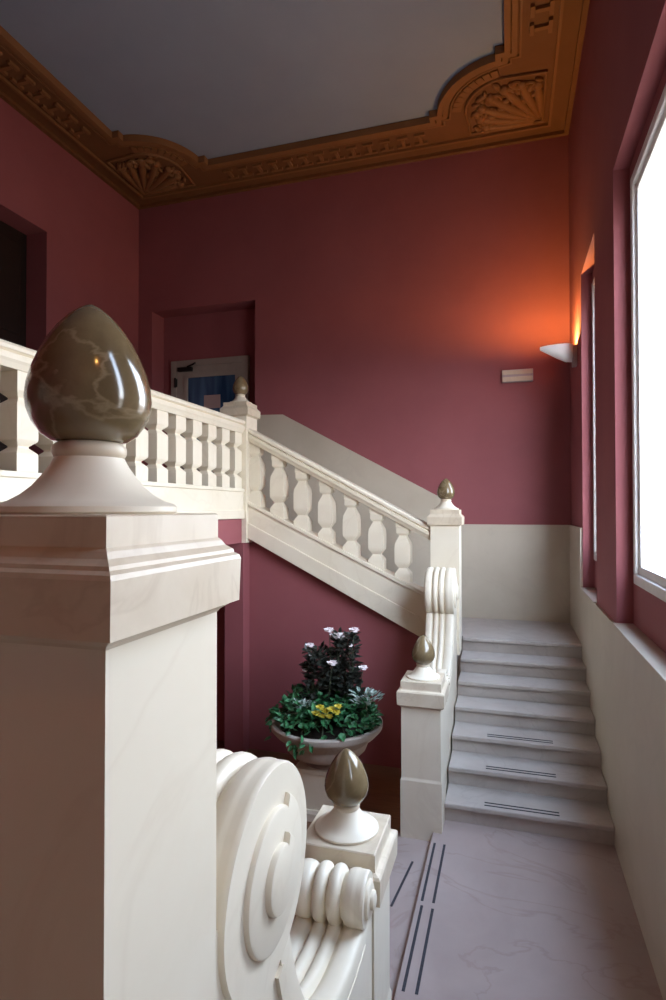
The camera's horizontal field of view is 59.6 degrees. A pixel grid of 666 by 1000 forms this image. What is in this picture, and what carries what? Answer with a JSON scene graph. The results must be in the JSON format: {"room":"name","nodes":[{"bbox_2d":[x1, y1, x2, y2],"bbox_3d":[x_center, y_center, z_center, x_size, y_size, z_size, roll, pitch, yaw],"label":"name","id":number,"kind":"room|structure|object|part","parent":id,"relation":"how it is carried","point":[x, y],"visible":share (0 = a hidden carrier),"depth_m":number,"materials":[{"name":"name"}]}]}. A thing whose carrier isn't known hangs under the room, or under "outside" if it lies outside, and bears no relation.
{"room":"historic interior","nodes":[
{"label":"historic interior","id":0,"kind":"room"},
{"bbox_2d":[0,98,138,461],"bbox_3d":[-4.172,-0.788,4.571,0.450,7.060,7.996,0,-1,17],"label":"wall","id":1,"kind":"structure","parent":0,"point":[82,234],"depth_m":6.95,"materials":[{"name":"red paint"}]},
{"bbox_2d":[0,220,26,450],"bbox_3d":[-3.827,-1.395,6.023,0.075,3.420,1.565,0,-1,17],"label":"door","id":2,"kind":"structure","parent":1,"relation":"in","point":[13,243],"depth_m":6.58,"materials":[{"name":"brown wood"}]},
{"bbox_2d":[0,0,589,209],"bbox_3d":[-1.197,-4.289,3.725,5.770,0.100,7.996,0,-1,17],"label":"crown molding","id":3,"kind":"structure","parent":1,"relation":"attached to","point":[523,91],"depth_m":6.62,"materials":[{"name":"wood"}]},
{"bbox_3d":[-2.331,-4.228,7.508,0.841,0.100,0.841,0,-1,17],"label":"corner panel","id":4,"kind":"part","parent":3,"relation":"part of","materials":[{"name":"wood"}]},
{"bbox_3d":[1.843,-4.251,6.246,0.841,0.100,0.841,0,-1,17],"label":"corner panel","id":5,"kind":"part","parent":3,"relation":"part of","materials":[{"name":"wood"}]},
{"bbox_2d":[0,304,240,999],"bbox_3d":[-0.347,0.515,0.821,0.320,1.591,0.320,0,-1,17],"label":"newel post","id":6,"kind":"object","parent":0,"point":[111,596],"visible":1,"depth_m":0.70,"materials":[{"name":"beige stone"}]},
{"bbox_2d":[218,519,241,544],"bbox_3d":[-2.788,0.289,4.135,2.440,0.250,7.996,0,-1,17],"label":"wall","id":7,"kind":"structure","parent":0,"point":[229,530],"depth_m":5.77,"materials":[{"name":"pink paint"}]},
{"bbox_2d":[0,339,244,519],"bbox_3d":[-1.706,-0.352,3.749,0.210,1.020,4.794,0,-1,17],"label":"balustrade","id":8,"kind":"object","parent":7,"relation":"on","point":[191,490],"visible":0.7,"depth_m":4.70,"materials":[{"name":"beige stone"}]},
{"bbox_3d":[-1.707,-0.794,3.756,0.210,0.137,4.794,0,-1,17],"label":"handrail","id":9,"kind":"part","parent":8,"relation":"part of","materials":[{"name":"beige stone"}]},
{"bbox_2d":[220,376,259,542],"bbox_3d":[-0.984,-0.438,6.175,0.320,1.767,0.320,0,-1,17],"label":"newel post","id":10,"kind":"object","parent":7,"relation":"on","point":[240,407],"visible":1,"depth_m":6.04,"materials":[{"name":"beige stone"}]},
{"bbox_2d":[217,543,248,752],"bbox_3d":[-2.053,1.536,6.509,2.460,2.170,0.350,0,-1,17],"label":"wall","id":11,"kind":"structure","parent":0,"point":[232,618],"depth_m":6.03,"materials":[{"name":"red paint"}]},
{"bbox_2d":[0,0,503,158],"bbox_3d":[-1.169,-4.407,3.823,6.770,0.150,8.996,0,-1,17],"label":"ceiling","id":12,"kind":"structure","parent":0,"point":[209,78],"depth_m":5.64,"materials":[{"name":"white paint"}]},
{"bbox_2d":[217,740,400,924],"bbox_3d":[-1.853,2.654,3.816,4.390,0.150,7.996,0,-1,17],"label":"floor","id":13,"kind":"structure","parent":0,"point":[383,794],"depth_m":5.25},
{"bbox_2d":[295,761,333,821],"bbox_3d":[-0.055,2.395,4.894,0.480,0.400,0.480,0,-1,17],"label":"plinth block","id":14,"kind":"object","parent":13,"relation":"on","point":[313,779],"visible":0.18,"depth_m":4.71,"materials":[{"name":"beige stone"}]},
{"bbox_2d":[270,707,382,769],"bbox_3d":[-0.056,2.022,4.900,0.946,0.345,0.946,0,-1,17],"label":"urn","id":15,"kind":"object","parent":14,"relation":"on","point":[324,751],"visible":0.54,"depth_m":4.59,"materials":[{"name":"stone"}]},
{"bbox_2d":[299,641,337,728],"bbox_3d":[-0.129,1.524,4.892,0.385,0.668,0.372,0,-1,-18],"label":"begonias","id":16,"kind":"object","parent":15,"relation":"in","point":[311,673],"visible":0.73,"depth_m":4.85,"materials":[{"name":"brown plant"}]},
{"bbox_2d":[326,660,336,665],"bbox_3d":[-0.006,1.342,4.793,0.096,0.045,0.094,0,-1,17],"label":"flower","id":17,"kind":"object","parent":16,"relation":"on","point":[332,662],"depth_m":4.79,"materials":[{"name":"white plant"}]},
{"bbox_2d":[264,683,383,759],"bbox_3d":[-0.082,1.781,4.897,0.989,0.442,0.992,0,-1,-5],"label":"ivy","id":18,"kind":"object","parent":15,"relation":"in","point":[286,702],"visible":0.67,"depth_m":4.67,"materials":[{"name":"green plant"}]},
{"bbox_2d":[292,698,316,708],"bbox_3d":[-0.228,1.661,4.708,0.221,0.108,0.189,0,-1,17],"label":"leaf plant","id":19,"kind":"object","parent":18,"relation":"on","point":[304,700],"visible":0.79,"depth_m":4.71,"materials":[{"name":"plant"}]},
{"bbox_2d":[309,704,341,720],"bbox_3d":[-0.051,1.664,4.606,0.304,0.167,0.225,0,-1,17],"label":"primrose","id":20,"kind":"object","parent":18,"relation":"on","point":[321,708],"visible":0.98,"depth_m":4.53,"materials":[{"name":"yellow plant"}]},
{"bbox_2d":[312,710,320,715],"bbox_3d":[-0.131,1.667,4.554,0.080,0.038,0.078,0,-1,17],"label":"flower","id":21,"kind":"object","parent":20,"relation":"on","point":[315,711],"depth_m":4.55,"materials":[{"name":"yellow plant"}]},
{"bbox_2d":[316,704,324,709],"bbox_3d":[-0.100,1.618,4.542,0.069,0.037,0.076,0,-1,-23],"label":"flower","id":22,"kind":"object","parent":20,"relation":"on","point":[321,707],"depth_m":4.54,"materials":[{"name":"yellow plant"}]},
{"bbox_2d":[321,708,329,713],"bbox_3d":[-0.061,1.644,4.532,0.078,0.038,0.076,0,-1,17],"label":"flower","id":23,"kind":"object","parent":20,"relation":"on","point":[323,710],"depth_m":4.53,"materials":[{"name":"yellow plant"}]},
{"bbox_2d":[327,706,335,711],"bbox_3d":[-0.014,1.623,4.519,0.080,0.038,0.078,0,-1,17],"label":"flower","id":24,"kind":"object","parent":20,"relation":"on","point":[329,709],"depth_m":4.52,"materials":[{"name":"yellow plant"}]},
{"bbox_2d":[332,709,340,714],"bbox_3d":[0.025,1.643,4.507,0.078,0.038,0.076,0,-1,17],"label":"flower","id":25,"kind":"object","parent":20,"relation":"on","point":[334,711],"depth_m":4.50,"materials":[{"name":"yellow plant"}]},
{"bbox_2d":[348,686,383,704],"bbox_3d":[0.276,1.584,4.704,0.276,0.118,0.241,1,-1,-33],"label":"leaf plant","id":26,"kind":"object","parent":18,"relation":"on","point":[368,691],"visible":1,"depth_m":4.72,"materials":[{"name":"plant"}]},
{"bbox_2d":[324,627,367,724],"bbox_3d":[0.101,1.458,4.912,0.373,0.805,0.380,0,-1,-2],"label":"begonias","id":27,"kind":"object","parent":15,"relation":"in","point":[345,680],"visible":0.75,"depth_m":4.85,"materials":[{"name":"brown plant"}]},
{"bbox_2d":[324,627,333,632],"bbox_3d":[-0.032,1.091,4.888,0.096,0.045,0.094,0,-1,17],"label":"flower","id":28,"kind":"object","parent":27,"relation":"on","point":[328,629],"depth_m":4.88,"materials":[{"name":"white plant"}]},
{"bbox_2d":[330,632,344,638],"bbox_3d":[0.037,1.138,4.867,0.138,0.062,0.134,0,-1,17],"label":"flower","id":29,"kind":"object","parent":27,"relation":"on","point":[336,635],"depth_m":4.86,"materials":[{"name":"white plant"}]},
{"bbox_2d":[349,627,358,632],"bbox_3d":[0.176,1.077,4.825,0.096,0.045,0.094,0,-1,17],"label":"flower","id":30,"kind":"object","parent":27,"relation":"on","point":[353,630],"depth_m":4.82,"materials":[{"name":"white plant"}]},
{"bbox_2d":[358,665,367,669],"bbox_3d":[0.250,1.381,4.798,0.087,0.041,0.085,0,-1,17],"label":"flower","id":31,"kind":"object","parent":27,"relation":"on","point":[363,667],"depth_m":4.80,"materials":[{"name":"white plant"}]},
{"bbox_2d":[390,833,429,999],"bbox_3d":[0.289,2.463,3.284,0.380,0.212,2.540,0,-1,17],"label":"step","id":32,"kind":"structure","parent":13,"relation":"on","point":[406,875],"depth_m":3.49,"materials":[{"name":"grey stone"}]},
{"bbox_2d":[305,748,397,999],"bbox_3d":[0.052,1.646,2.208,0.332,1.393,0.332,0,-1,17],"label":"post","id":33,"kind":"object","parent":32,"relation":"on","point":[342,832],"visible":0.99,"depth_m":2.15,"materials":[{"name":"beige stone"}]},
{"bbox_2d":[396,635,448,841],"bbox_3d":[0.654,1.677,4.199,0.332,1.393,0.332,0,-1,17],"label":"post","id":34,"kind":"object","parent":32,"relation":"on","point":[422,693],"visible":1,"depth_m":4.07,"materials":[{"name":"beige stone"}]},
{"bbox_2d":[249,541,418,767],"bbox_3d":[0.048,1.494,5.890,1.920,2.232,0.080,0,-1,17],"label":"wall","id":35,"kind":"structure","parent":0,"point":[290,607],"depth_m":5.97,"materials":[{"name":"red paint"}]},
{"bbox_2d":[138,135,570,524],"bbox_3d":[0.023,-0.742,7.698,6.670,7.060,0.420,0,-1,17],"label":"wall","id":36,"kind":"structure","parent":0,"point":[382,312],"depth_m":7.24,"materials":[{"name":"red paint"}]},
{"bbox_2d":[171,355,249,472],"bbox_3d":[-1.780,-0.838,8.259,1.235,2.372,0.152,0,-1,17],"label":"door","id":37,"kind":"structure","parent":36,"relation":"in","point":[191,380],"depth_m":8.31,"materials":[{"name":"beige paint"}]},
{"bbox_3d":[-1.766,-0.837,8.306,1.235,2.372,0.055,0,-1,17],"label":"frame","id":38,"kind":"part","parent":37,"relation":"part of","materials":[{"name":"beige paint"}]},
{"bbox_3d":[-1.727,-1.149,8.301,0.775,1.255,0.010,0,-1,17],"label":"pane","id":39,"kind":"part","parent":37,"relation":"part of","materials":[{"name":"blue glass"}]},
{"bbox_2d":[204,394,219,407],"bbox_3d":[-1.727,-1.406,8.298,0.260,0.190,0.004,0,-1,17],"label":"paper notice","id":40,"kind":"object","parent":37,"relation":"attached to","point":[210,401],"visible":0.86,"depth_m":8.29,"materials":[{"name":"pink paper"}]},
{"bbox_2d":[257,414,569,622],"bbox_3d":[0.835,0.140,7.209,3.942,2.580,0.020,0,-1,17],"label":"wainscoting","id":41,"kind":"structure","parent":36,"relation":"attached to","point":[509,572],"depth_m":6.95,"materials":[{"name":"paint"}]},
{"bbox_2d":[502,368,532,382],"bbox_3d":[2.163,-1.457,6.813,0.350,0.145,0.060,0,-1,17],"label":"emergency light","id":42,"kind":"object","parent":36,"relation":"attached to","point":[517,375],"visible":1,"depth_m":6.79,"materials":[{"name":"beige plastic"}]},
{"bbox_2d":[394,820,662,999],"bbox_3d":[1.411,2.522,4.332,1.200,0.426,5.122,0,-1,17],"label":"floor","id":43,"kind":"structure","parent":0,"point":[518,915],"depth_m":3.13,"materials":[{"name":"grey stone"}]},
{"bbox_2d":[402,905,422,991],"bbox_3d":[0.414,2.288,2.993,0.015,0.003,0.610,0,-1,17],"label":"strip","id":44,"kind":"object","parent":43,"relation":"on","point":[421,906],"visible":1,"depth_m":2.95,"materials":[{"name":"rubber"}]},
{"bbox_2d":[415,908,433,994],"bbox_3d":[0.472,2.288,2.970,0.015,0.003,0.600,0,-1,17],"label":"strip","id":45,"kind":"object","parent":43,"relation":"on","point":[432,910],"visible":1,"depth_m":2.93,"materials":[{"name":"rubber"}]},
{"bbox_2d":[421,843,435,900],"bbox_3d":[0.596,2.298,3.612,0.015,0.003,0.600,0,-1,17],"label":"strip","id":46,"kind":"object","parent":43,"relation":"on","point":[434,844],"visible":1,"depth_m":3.58,"materials":[{"name":"rubber"}]},
{"bbox_2d":[432,844,445,902],"bbox_3d":[0.658,2.298,3.593,0.015,0.003,0.600,0,-1,17],"label":"strip","id":47,"kind":"object","parent":43,"relation":"on","point":[444,845],"visible":1,"depth_m":3.56,"materials":[{"name":"rubber"}]},
{"bbox_2d":[444,617,614,844],"bbox_3d":[1.670,1.854,5.412,1.279,0.945,2.883,0,-1,17],"label":"flight","id":48,"kind":"object","parent":43,"relation":"on","point":[526,754],"visible":0.99,"depth_m":4.71,"materials":[{"name":"grey stone"}]},
{"bbox_3d":[0.299,0.894,6.609,2.029,1.145,1.414,0,-1,17],"label":"flight","id":49,"kind":"object","parent":48,"relation":"on","visible":0},
{"bbox_2d":[248,428,429,636],"bbox_3d":[0.036,0.301,5.855,1.913,2.109,0.210,0,-1,17],"label":"balustrade","id":50,"kind":"object","parent":49,"relation":"on","point":[395,596],"visible":0.88,"depth_m":5.78,"materials":[{"name":"beige stone"}]},
{"bbox_3d":[0.047,-0.179,5.859,1.890,1.148,0.210,0,-1,17],"label":"handrail","id":51,"kind":"part","parent":50,"relation":"part of","materials":[{"name":"beige stone"}]},
{"bbox_2d":[427,478,463,654],"bbox_3d":[1.078,0.613,5.535,0.320,1.641,0.320,0,-1,17],"label":"newel post","id":52,"kind":"object","parent":49,"relation":"on","point":[445,521],"visible":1,"depth_m":5.42,"materials":[{"name":"beige stone"}]},
{"bbox_2d":[424,567,458,793],"bbox_3d":[0.888,1.454,4.865,0.272,1.728,1.103,0,-1,17],"label":"buttress","id":53,"kind":"object","parent":52,"relation":"attached to","point":[441,589],"visible":0.58,"depth_m":4.97,"materials":[{"name":"beige stone"}]},
{"bbox_2d":[568,0,665,652],"bbox_3d":[1.646,-0.820,2.812,0.165,7.060,7.996,0,-1,17],"label":"wall","id":54,"kind":"structure","parent":0,"point":[621,80],"depth_m":4.09,"materials":[{"name":"red paint"}]},
{"bbox_2d":[540,343,576,367],"bbox_3d":[2.349,-1.492,6.056,0.360,0.225,0.180,0,-1,17],"label":"wall sconce","id":55,"kind":"object","parent":54,"relation":"attached to","point":[566,352],"visible":1,"depth_m":5.98,"materials":[{"name":"white glass"}]},
{"bbox_3d":[2.327,-1.514,6.062,0.315,0.180,0.180,0,-1,17],"label":"lamp shade","id":56,"kind":"part","parent":55,"relation":"part of","materials":[{"name":"white glass"}]},
{"bbox_2d":[592,279,596,560],"bbox_3d":[2.394,-0.753,5.147,0.075,2.630,0.770,0,-1,17],"label":"window","id":57,"kind":"structure","parent":54,"relation":"in","point":[593,282],"depth_m":5.47,"materials":[{"name":"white glass"}]},
{"bbox_2d":[569,525,665,999],"bbox_3d":[1.556,1.256,2.796,0.020,2.059,7.976,0,-1,17],"label":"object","id":58,"kind":"structure","parent":54,"relation":"attached to","point":[628,697],"depth_m":3.29,"materials":[{"name":"paint"}]},
{"bbox_2d":[580,587,665,682],"bbox_3d":[1.642,0.806,2.932,0.128,0.012,5.540,0,-1,17],"label":"trim","id":59,"kind":"structure","parent":54,"relation":"attached to","point":[649,651],"depth_m":3.24,"materials":[{"name":"stone"}]},
{"bbox_2d":[630,84,665,601],"bbox_3d":[1.684,-0.790,2.800,0.075,2.630,2.005,0,-1,17],"label":"window","id":60,"kind":"structure","parent":54,"relation":"in","point":[653,581],"depth_m":3.65,"materials":[{"name":"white glass"}]},
{"bbox_3d":[0.167,1.991,0.555,1.390,1.370,2.904,0,-1,17],"label":"floor","id":61,"kind":"structure","parent":0,"visible":0},
{"bbox_2d":[216,749,376,999],"bbox_3d":[-0.131,1.402,1.496,0.272,1.728,1.178,0,-1,17],"label":"scroll ornament","id":62,"kind":"object","parent":61,"relation":"on","point":[265,878],"visible":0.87,"depth_m":1.18,"materials":[{"name":"beige stone"}]}
]}

